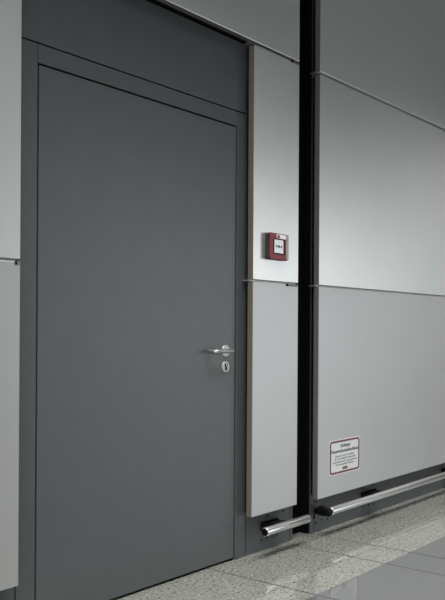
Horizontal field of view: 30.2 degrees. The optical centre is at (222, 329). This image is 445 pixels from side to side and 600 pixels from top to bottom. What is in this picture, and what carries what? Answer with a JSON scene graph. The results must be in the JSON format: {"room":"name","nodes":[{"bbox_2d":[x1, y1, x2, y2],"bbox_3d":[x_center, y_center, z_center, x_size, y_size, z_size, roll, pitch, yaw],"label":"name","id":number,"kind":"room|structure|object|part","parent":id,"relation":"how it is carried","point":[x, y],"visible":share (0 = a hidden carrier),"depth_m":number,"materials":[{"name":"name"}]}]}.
{"room":"public building corridor","nodes":[
{"label":"public building corridor","id":0,"kind":"room"},
{"bbox_2d":[112,487,444,599],"bbox_3d":[6.812,1.202,5.418,9.200,0.060,23.000,0,0,39],"label":"floor","id":1,"kind":"structure","parent":0,"point":[397,551],"depth_m":3.93,"materials":[{"name":"stone"}]},
{"bbox_2d":[245,0,443,555],"bbox_3d":[3.323,-0.600,8.246,0.200,3.500,23.000,0,0,39],"label":"wall","id":2,"kind":"structure","parent":0,"point":[247,47],"depth_m":4.59,"materials":[{"name":"grey paint"}]},
{"bbox_2d":[0,587,13,599],"bbox_3d":[-2.301,0.965,1.134,0.004,0.297,4.880,0,0,39],"label":"baseboard","id":3,"kind":"structure","parent":2,"relation":"attached to","point":[7,594],"depth_m":3.01,"materials":[{"name":"grey paint"}]},
{"bbox_2d":[0,260,19,590],"bbox_3d":[-1.145,0.336,2.515,0.059,1.170,1.237,0,0,39],"label":"panel","id":4,"kind":"object","parent":2,"relation":"attached to","point":[9,272],"visible":1,"depth_m":2.94,"materials":[{"name":"silver metal"}]},
{"bbox_2d":[0,0,21,264],"bbox_3d":[-1.138,-1.302,2.510,0.061,2.130,1.249,0,0,39],"label":"panel","id":5,"kind":"object","parent":2,"relation":"attached to","point":[10,10],"visible":0.99,"depth_m":2.94,"materials":[{"name":"silver metal"}]},
{"bbox_2d":[14,0,247,599],"bbox_3d":[-0.333,-0.172,3.593,0.166,2.597,1.394,0,0,39],"label":"door","id":6,"kind":"structure","parent":2,"relation":"in","point":[133,259],"depth_m":3.48,"materials":[{"name":"grey paint"}]},
{"bbox_3d":[-0.347,-1.252,3.601,0.082,0.340,1.380,0,0,39],"label":"transom panel","id":7,"kind":"part","parent":6,"relation":"part of","materials":[{"name":"grey paint"}]},
{"bbox_3d":[-0.004,0.101,3.923,0.068,0.019,0.155,0,0,39],"label":"lever","id":8,"kind":"part","parent":6,"relation":"part of","materials":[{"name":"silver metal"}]},
{"bbox_3d":[0.014,0.101,3.995,0.010,0.059,0.059,0,0,39],"label":"handle","id":9,"kind":"part","parent":6,"relation":"part of","materials":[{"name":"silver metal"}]},
{"bbox_2d":[151,0,299,65],"bbox_3d":[-0.175,-1.883,3.697,0.061,0.956,1.797,0,0,39],"label":"panel","id":10,"kind":"object","parent":2,"relation":"attached to","point":[273,26],"visible":0.94,"depth_m":4.07,"materials":[{"name":"silver metal"}]},
{"bbox_3d":[0.251,-1.419,4.240,0.040,0.005,0.405,0,0,39],"label":"seam rail","id":11,"kind":"part","parent":10,"relation":"part of","materials":[{"name":"silver metal"}]},
{"bbox_2d":[246,506,291,554],"bbox_3d":[0.248,0.980,4.287,0.006,0.297,0.409,0,0,39],"label":"baseboard","id":12,"kind":"structure","parent":2,"relation":"attached to","point":[255,541],"depth_m":4.24,"materials":[{"name":"grey paint"}]},
{"bbox_2d":[242,45,298,286],"bbox_3d":[0.254,-0.818,4.236,0.061,1.179,0.412,0,0,39],"label":"panel","id":13,"kind":"object","parent":2,"relation":"attached to","point":[272,79],"visible":1,"depth_m":4.19,"materials":[{"name":"silver metal"}]},
{"bbox_3d":[0.243,-0.245,4.239,0.040,0.005,0.408,0,0,39],"label":"seam rail","id":14,"kind":"part","parent":13,"relation":"part of","materials":[{"name":"silver metal"}]},
{"bbox_2d":[265,232,288,260],"bbox_3d":[0.279,-0.423,4.196,0.034,0.134,0.164,0,0,39],"label":"fire alarm","id":15,"kind":"object","parent":13,"relation":"attached to","point":[276,245],"visible":1,"depth_m":4.17,"materials":[{"name":"red plastic"}]},
{"bbox_3d":[0.286,-0.423,4.179,0.001,0.067,0.078,0,0,39],"label":"break glass","id":16,"kind":"part","parent":15,"relation":"part of","materials":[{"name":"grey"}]},
{"bbox_3d":[0.300,-0.474,4.200,0.002,0.021,0.080,0,0,39],"label":"label plate","id":17,"kind":"part","parent":15,"relation":"part of","materials":[{"name":"white plastic"}]},
{"bbox_2d":[245,281,297,516],"bbox_3d":[0.249,0.343,4.241,0.059,1.166,0.400,0,0,39],"label":"panel","id":18,"kind":"object","parent":2,"relation":"attached to","point":[271,308],"visible":0.9,"depth_m":4.19,"materials":[{"name":"silver metal"}]},
{"bbox_2d":[261,515,310,535],"bbox_3d":[0.291,1.000,4.229,0.138,0.057,0.395,0,0,39],"label":"rail","id":19,"kind":"object","parent":2,"relation":"attached to","point":[273,526],"visible":1,"depth_m":4.21,"materials":[{"name":"silver metal"}]},
{"bbox_2d":[292,0,302,534],"bbox_3d":[0.338,-0.618,4.598,0.140,3.500,0.173,0,0,39],"label":"recess","id":20,"kind":"structure","parent":2,"relation":"attached to","point":[295,508],"depth_m":4.61,"materials":[{"name":"black paint"}]},
{"bbox_2d":[300,0,311,533],"bbox_3d":[0.415,-0.618,4.535,0.060,3.500,0.172,0,0,39],"label":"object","id":21,"kind":"object","parent":2,"relation":"attached to","point":[307,4],"visible":0.61,"depth_m":4.60,"materials":[{"name":"black paint"}]},
{"bbox_2d":[309,463,444,532],"bbox_3d":[5.553,1.012,10.854,0.006,0.297,16.127,0,0,39],"label":"baseboard","id":22,"kind":"structure","parent":2,"relation":"attached to","point":[320,522],"depth_m":5.13,"materials":[{"name":"grey paint"}]},
{"bbox_2d":[309,75,444,296],"bbox_3d":[1.242,-0.819,5.460,0.059,1.164,2.351,0,0,39],"label":"panel","id":23,"kind":"object","parent":2,"relation":"attached to","point":[378,198],"visible":0.99,"depth_m":5.03,"materials":[{"name":"silver metal"}]},
{"bbox_3d":[1.232,-0.239,5.463,0.040,0.005,2.347,0,0,39],"label":"seam rail","id":24,"kind":"part","parent":23,"relation":"part of","materials":[{"name":"silver metal"}]},
{"bbox_2d":[310,0,444,130],"bbox_3d":[1.248,-1.882,5.460,0.059,0.942,2.351,0,0,39],"label":"panel","id":25,"kind":"object","parent":2,"relation":"attached to","point":[391,53],"visible":0.91,"depth_m":5.15,"materials":[{"name":"silver metal"}]},
{"bbox_3d":[1.239,-1.413,5.463,0.040,0.005,2.347,0,0,39],"label":"seam rail","id":26,"kind":"part","parent":25,"relation":"part of","materials":[{"name":"silver metal"}]},
{"bbox_2d":[311,287,444,499],"bbox_3d":[1.238,0.352,5.465,0.059,1.172,2.339,0,0,39],"label":"panel","id":27,"kind":"object","parent":2,"relation":"attached to","point":[378,360],"visible":1,"depth_m":5.06,"materials":[{"name":"silver metal"}]},
{"bbox_2d":[329,436,359,475],"bbox_3d":[0.707,0.725,4.762,0.001,0.199,0.346,0,0,39],"label":"sticker","id":28,"kind":"object","parent":27,"relation":"attached to","point":[344,454],"visible":1,"depth_m":4.76,"materials":[{"name":"white paper"}]},
{"bbox_2d":[313,468,444,518],"bbox_3d":[1.264,1.016,5.436,0.147,0.087,2.346,0,0,39],"label":"rail","id":29,"kind":"object","parent":2,"relation":"attached to","point":[372,495],"visible":1,"depth_m":4.95,"materials":[{"name":"silver metal"}]}
]}

